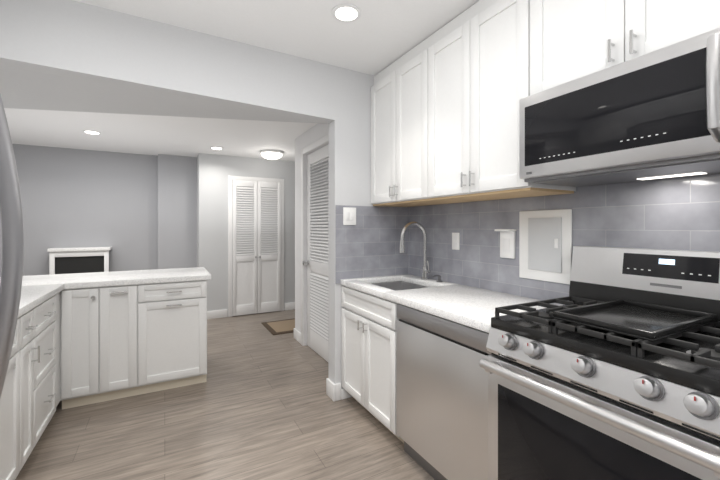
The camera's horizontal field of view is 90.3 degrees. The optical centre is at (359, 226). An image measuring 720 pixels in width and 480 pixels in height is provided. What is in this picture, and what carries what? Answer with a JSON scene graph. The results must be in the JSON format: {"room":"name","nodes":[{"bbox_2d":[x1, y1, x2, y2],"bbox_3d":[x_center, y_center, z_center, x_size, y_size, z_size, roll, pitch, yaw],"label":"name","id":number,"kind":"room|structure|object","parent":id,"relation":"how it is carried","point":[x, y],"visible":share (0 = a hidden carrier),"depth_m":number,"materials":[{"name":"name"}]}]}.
{"room":"kitchen","nodes":[
{"label":"kitchen","id":0,"kind":"room"},
{"bbox_2d":[0,144,157,276],"bbox_3d":[-3.858,0.135,4.799,3.260,2.350,0.120,0,0,-29],"label":"wall","id":1,"kind":"structure","parent":0,"point":[70,197],"depth_m":4.83,"materials":[{"name":"grey paint"}]},
{"bbox_2d":[4,108,317,161],"bbox_3d":[-1.821,-1.090,3.967,6.040,0.100,3.530,0,0,-29],"label":"ceiling","id":2,"kind":"structure","parent":0,"point":[155,135],"depth_m":3.98,"materials":[{"name":"paint"}]},
{"bbox_2d":[82,130,101,134],"bbox_3d":[-2.936,-1.036,3.923,0.170,0.007,0.170,0,0,-29],"label":"recessed light","id":3,"kind":"object","parent":2,"relation":"in","point":[92,132],"visible":1,"depth_m":3.91,"materials":[{"name":"white plastic"}]},
{"bbox_2d":[210,147,223,149],"bbox_3d":[-1.886,-1.036,4.712,0.170,0.007,0.170,0,0,-29],"label":"recessed light","id":4,"kind":"object","parent":2,"relation":"in","point":[217,148],"visible":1,"depth_m":4.71,"materials":[{"name":"white plastic"}]},
{"bbox_2d":[260,150,282,159],"bbox_3d":[-1.223,-0.987,4.960,0.310,0.104,0.310,0,0,-29],"label":"lamp","id":5,"kind":"object","parent":2,"relation":"attached to","point":[272,154],"visible":1,"depth_m":4.86,"materials":[{"name":"white glass"}]},
{"bbox_2d":[0,0,334,123],"bbox_3d":[-1.462,-1.045,2.546,2.390,0.470,0.930,0,0,-29],"label":"wall","id":6,"kind":"structure","parent":0,"point":[65,55],"depth_m":2.21,"materials":[{"name":"paint"}]},
{"bbox_2d":[158,154,196,268],"bbox_3d":[-2.689,0.135,5.282,0.505,2.350,0.150,0,0,-29],"label":"wall","id":7,"kind":"structure","parent":0,"point":[177,211],"depth_m":5.21,"materials":[{"name":"grey paint"}]},
{"bbox_2d":[197,156,197,266],"bbox_3d":[-2.360,0.135,5.331,0.120,2.350,0.380,0,0,-29],"label":"wall","id":8,"kind":"structure","parent":0,"point":[197,211],"depth_m":5.24,"materials":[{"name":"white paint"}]},
{"bbox_2d":[15,309,434,479],"bbox_3d":[-0.814,1.340,2.119,6.040,0.060,7.740,0,0,-29],"label":"floor","id":9,"kind":"structure","parent":0,"point":[260,404],"depth_m":2.31,"materials":[{"name":"brown wood"}]},
{"bbox_2d":[0,94,23,397],"bbox_3d":[-1.131,0.420,0.420,0.916,1.780,0.900,0,0,-29],"label":"refrigerator","id":10,"kind":"object","parent":9,"relation":"on","point":[12,245],"visible":1,"depth_m":0.94,"materials":[{"name":"silver metal"}]},
{"bbox_2d":[0,312,27,479],"bbox_3d":[-1.743,0.875,1.224,0.628,0.870,1.017,0,0,-29],"label":"base cabinet","id":11,"kind":"object","parent":9,"relation":"on","point":[14,396],"depth_m":1.73,"materials":[{"name":"white wood"}]},
{"bbox_2d":[0,273,81,316],"bbox_3d":[-2.076,0.418,1.872,0.660,0.040,2.475,0,0,-29],"label":"countertop","id":12,"kind":"structure","parent":11,"relation":"on","point":[36,290],"depth_m":2.36,"materials":[{"name":"stone"}]},
{"bbox_2d":[28,304,39,456],"bbox_3d":[-1.998,0.875,1.692,0.628,0.870,0.269,0,0,-29],"label":"base cabinet","id":13,"kind":"object","parent":9,"relation":"on","point":[30,399],"depth_m":1.96,"materials":[{"name":"white wood"}]},
{"bbox_2d":[40,292,59,436],"bbox_3d":[-2.161,0.875,1.991,0.628,0.870,0.510,0,0,-29],"label":"base cabinet","id":14,"kind":"object","parent":9,"relation":"on","point":[50,308],"depth_m":2.24,"materials":[{"name":"white wood"}]},
{"bbox_2d":[47,247,111,274],"bbox_3d":[-3.656,0.790,4.700,0.640,1.040,0.240,0,0,-29],"label":"fireplace","id":15,"kind":"object","parent":9,"relation":"on","point":[68,260],"visible":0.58,"depth_m":4.62,"materials":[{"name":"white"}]},
{"bbox_2d":[60,280,206,408],"bbox_3d":[-1.833,0.875,3.007,0.959,0.870,0.666,0,0,-29],"label":"base cabinet","id":16,"kind":"object","parent":9,"relation":"on","point":[120,341],"visible":1,"depth_m":2.72,"materials":[{"name":"white wood"}]},
{"bbox_2d":[68,267,210,288],"bbox_3d":[-1.808,0.418,3.047,0.937,0.040,0.668,0,0,-29],"label":"countertop","id":17,"kind":"structure","parent":16,"relation":"on","point":[114,278],"depth_m":2.88,"materials":[{"name":"stone"}]},
{"bbox_2d":[261,318,294,334],"bbox_3d":[-0.824,1.303,4.801,0.850,0.014,0.620,0,0,-29],"label":"doormat","id":18,"kind":"object","parent":9,"relation":"on","point":[278,327],"visible":0.44,"depth_m":4.66,"materials":[{"name":"beige fabric"}]},
{"bbox_2d":[341,285,403,442],"bbox_3d":[0.291,0.875,2.550,0.663,0.870,0.738,0,0,-29],"label":"base cabinet","id":19,"kind":"object","parent":9,"relation":"on","point":[368,352],"visible":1,"depth_m":2.36,"materials":[{"name":"white wood"}]},
{"bbox_2d":[341,274,563,332],"bbox_3d":[0.470,0.418,2.244,0.629,0.040,1.431,0,0,-29],"label":"countertop","id":20,"kind":"structure","parent":19,"relation":"on","point":[472,307],"depth_m":2.02,"materials":[{"name":"stone"}]},
{"bbox_2d":[373,281,426,290],"bbox_3d":[0.280,0.539,2.567,0.434,0.201,0.544,0,0,-29],"label":"sink","id":21,"kind":"object","parent":20,"relation":"in","point":[398,285],"depth_m":2.83,"materials":[{"name":"silver metal"}]},
{"bbox_2d":[399,222,441,281],"bbox_3d":[0.439,0.178,2.607,0.267,0.439,0.202,0,0,-29],"label":"faucet","id":22,"kind":"object","parent":20,"relation":"on","point":[426,270],"visible":1,"depth_m":2.68,"materials":[{"name":"silver metal"}]},
{"bbox_2d":[396,304,491,479],"bbox_3d":[0.641,0.876,1.916,0.616,0.868,0.682,0,0,-29],"label":"dishwasher","id":23,"kind":"object","parent":9,"relation":"on","point":[441,403],"visible":0.54,"depth_m":1.73,"materials":[{"name":"silver metal"}]},
{"bbox_2d":[479,246,719,479],"bbox_3d":[0.951,0.701,1.247,0.735,1.218,0.756,0,0,-29],"label":"range","id":24,"kind":"object","parent":9,"relation":"on","point":[609,369],"visible":1,"depth_m":1.17,"materials":[{"name":"silver metal"}]},
{"bbox_2d":[198,153,294,315],"bbox_3d":[-1.072,0.135,5.748,2.780,2.350,0.120,0,0,-29],"label":"wall","id":25,"kind":"structure","parent":0,"point":[214,171],"depth_m":5.19,"materials":[{"name":"white paint"}]},
{"bbox_2d":[207,309,227,318],"bbox_3d":[-2.100,1.252,5.111,0.394,0.115,0.014,0,0,-29],"label":"baseboard","id":26,"kind":"structure","parent":25,"relation":"attached to","point":[214,314],"depth_m":5.13,"materials":[{"name":"white wood"}]},
{"bbox_2d":[228,175,283,316],"bbox_3d":[-1.553,0.280,5.408,0.830,2.060,0.016,0,0,-29],"label":"door frame","id":27,"kind":"structure","parent":25,"relation":"attached to","point":[231,178],"depth_m":5.24,"materials":[{"name":"white wood"}]},
{"bbox_2d":[233,180,280,315],"bbox_3d":[-1.540,0.304,5.385,0.710,1.988,0.062,0,0,-29],"label":"bifold door","id":28,"kind":"structure","parent":25,"relation":"in","point":[256,246],"depth_m":5.38,"materials":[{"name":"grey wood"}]},
{"bbox_2d":[285,302,294,310],"bbox_3d":[-0.505,1.252,5.981,1.540,0.115,0.014,0,0,-29],"label":"baseboard","id":29,"kind":"structure","parent":25,"relation":"attached to","point":[290,306],"depth_m":5.65,"materials":[{"name":"white wood"}]},
{"bbox_2d":[74,0,478,75],"bbox_3d":[0.009,-1.309,0.557,3.310,0.202,4.210,0,0,-29],"label":"ceiling","id":30,"kind":"structure","parent":0,"point":[376,37],"depth_m":2.15,"materials":[{"name":"paint"}]},
{"bbox_2d":[332,4,360,22],"bbox_3d":[-0.077,-1.217,2.042,0.170,0.007,0.170,0,0,-29],"label":"recessed light","id":31,"kind":"object","parent":30,"relation":"in","point":[346,13],"visible":1,"depth_m":2.03,"materials":[{"name":"white plastic"}]},
{"bbox_2d":[295,123,327,345],"bbox_3d":[-0.367,0.135,3.598,0.100,2.350,1.490,0,0,-29],"label":"wall","id":32,"kind":"structure","parent":0,"point":[318,131],"depth_m":4.06,"materials":[{"name":"paint"}]},
{"bbox_2d":[294,328,300,343],"bbox_3d":[-0.719,1.252,4.123,0.014,0.115,0.259,0,0,-29],"label":"baseboard","id":33,"kind":"structure","parent":32,"relation":"attached to","point":[297,335],"depth_m":4.11,"materials":[{"name":"white wood"}]},
{"bbox_2d":[301,135,327,345],"bbox_3d":[-0.435,0.223,3.601,0.016,2.175,0.910,0,0,-29],"label":"door frame","id":34,"kind":"structure","parent":32,"relation":"attached to","point":[316,144],"depth_m":3.95,"materials":[{"name":"white wood"}]},
{"bbox_2d":[302,145,327,361],"bbox_3d":[-0.416,0.254,3.611,0.102,2.100,0.772,0,0,-29],"label":"door","id":35,"kind":"structure","parent":32,"relation":"in","point":[317,252],"depth_m":3.69,"materials":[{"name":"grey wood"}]},
{"bbox_2d":[328,66,388,388],"bbox_3d":[0.080,0.015,2.925,0.680,2.590,0.120,0,0,-29],"label":"wall","id":36,"kind":"structure","parent":0,"point":[349,155],"depth_m":2.77,"materials":[{"name":"paint"}]},
{"bbox_2d":[326,378,351,400],"bbox_3d":[-0.162,1.248,2.782,0.158,0.125,0.140,0,0,-29],"label":"baseboard","id":37,"kind":"structure","parent":36,"relation":"attached to","point":[335,392],"depth_m":2.71,"materials":[{"name":"white wood"}]},
{"bbox_2d":[335,205,407,283],"bbox_3d":[0.109,0.133,2.868,0.666,0.595,0.008,0,0,-29],"label":"wall tile","id":38,"kind":"structure","parent":36,"relation":"attached to","point":[367,244],"depth_m":2.85,"materials":[{"name":"grey tile"}]},
{"bbox_2d":[343,207,355,224],"bbox_3d":[-0.078,-0.083,2.755,0.110,0.135,0.009,0,0,-29],"label":"switch plate","id":39,"kind":"object","parent":38,"relation":"attached to","point":[349,216],"visible":1,"depth_m":2.75,"materials":[{"name":"white plastic"}]},
{"bbox_3d":[1.381,0.015,1.374,0.120,2.590,4.090,0,0,-29],"label":"wall","id":40,"kind":"structure","parent":0,"visible":0},
{"bbox_2d":[371,44,434,206],"bbox_3d":[0.429,-0.693,2.607,0.368,1.027,0.770,0,0,-29],"label":"upper cabinet","id":41,"kind":"object","parent":40,"relation":"attached to","point":[395,89],"depth_m":2.55,"materials":[{"name":"white wood"}]},
{"bbox_2d":[419,0,575,203],"bbox_3d":[0.754,-0.693,2.011,0.368,1.027,0.835,0,0,-29],"label":"upper cabinet","id":42,"kind":"object","parent":40,"relation":"attached to","point":[446,98],"depth_m":1.88,"materials":[{"name":"white wood"}]},
{"bbox_2d":[408,173,719,303],"bbox_3d":[0.994,-0.060,1.948,0.008,0.980,2.470,0,0,-29],"label":"wall tile","id":43,"kind":"structure","parent":40,"relation":"attached to","point":[680,213],"depth_m":1.80,"materials":[{"name":"grey tile"}]},
{"bbox_2d":[452,233,459,249],"bbox_3d":[0.673,0.100,2.520,0.008,0.120,0.070,0,0,-29],"label":"electrical outlet plate","id":44,"kind":"object","parent":43,"relation":"attached to","point":[455,241],"visible":1,"depth_m":2.51,"materials":[{"name":"white plastic"}]},
{"bbox_2d":[494,229,515,258],"bbox_3d":[0.861,0.099,2.121,0.060,0.172,0.110,0,0,-29],"label":"outlet","id":45,"kind":"object","parent":43,"relation":"attached to","point":[507,243],"visible":1,"depth_m":2.11,"materials":[{"name":"white plastic"}]},
{"bbox_2d":[519,209,571,283],"bbox_3d":[0.986,0.100,1.927,0.026,0.380,0.300,0,0,-29],"label":"access panel","id":46,"kind":"object","parent":43,"relation":"attached to","point":[545,245],"visible":0.94,"depth_m":1.91,"materials":[{"name":"white plastic"}]},
{"bbox_2d":[543,0,719,90],"bbox_3d":[1.105,-0.885,1.366,0.368,0.642,0.764,0,0,-29],"label":"upper cabinet","id":47,"kind":"object","parent":40,"relation":"attached to","point":[581,38],"depth_m":1.32,"materials":[{"name":"white wood"}]},
{"bbox_2d":[519,28,719,186],"bbox_3d":[1.036,-0.378,1.328,0.509,0.368,0.756,0,0,-29],"label":"microwave","id":48,"kind":"object","parent":47,"relation":"attached to","point":[654,115],"visible":0.98,"depth_m":1.21,"materials":[{"name":"silver metal"}]}
]}

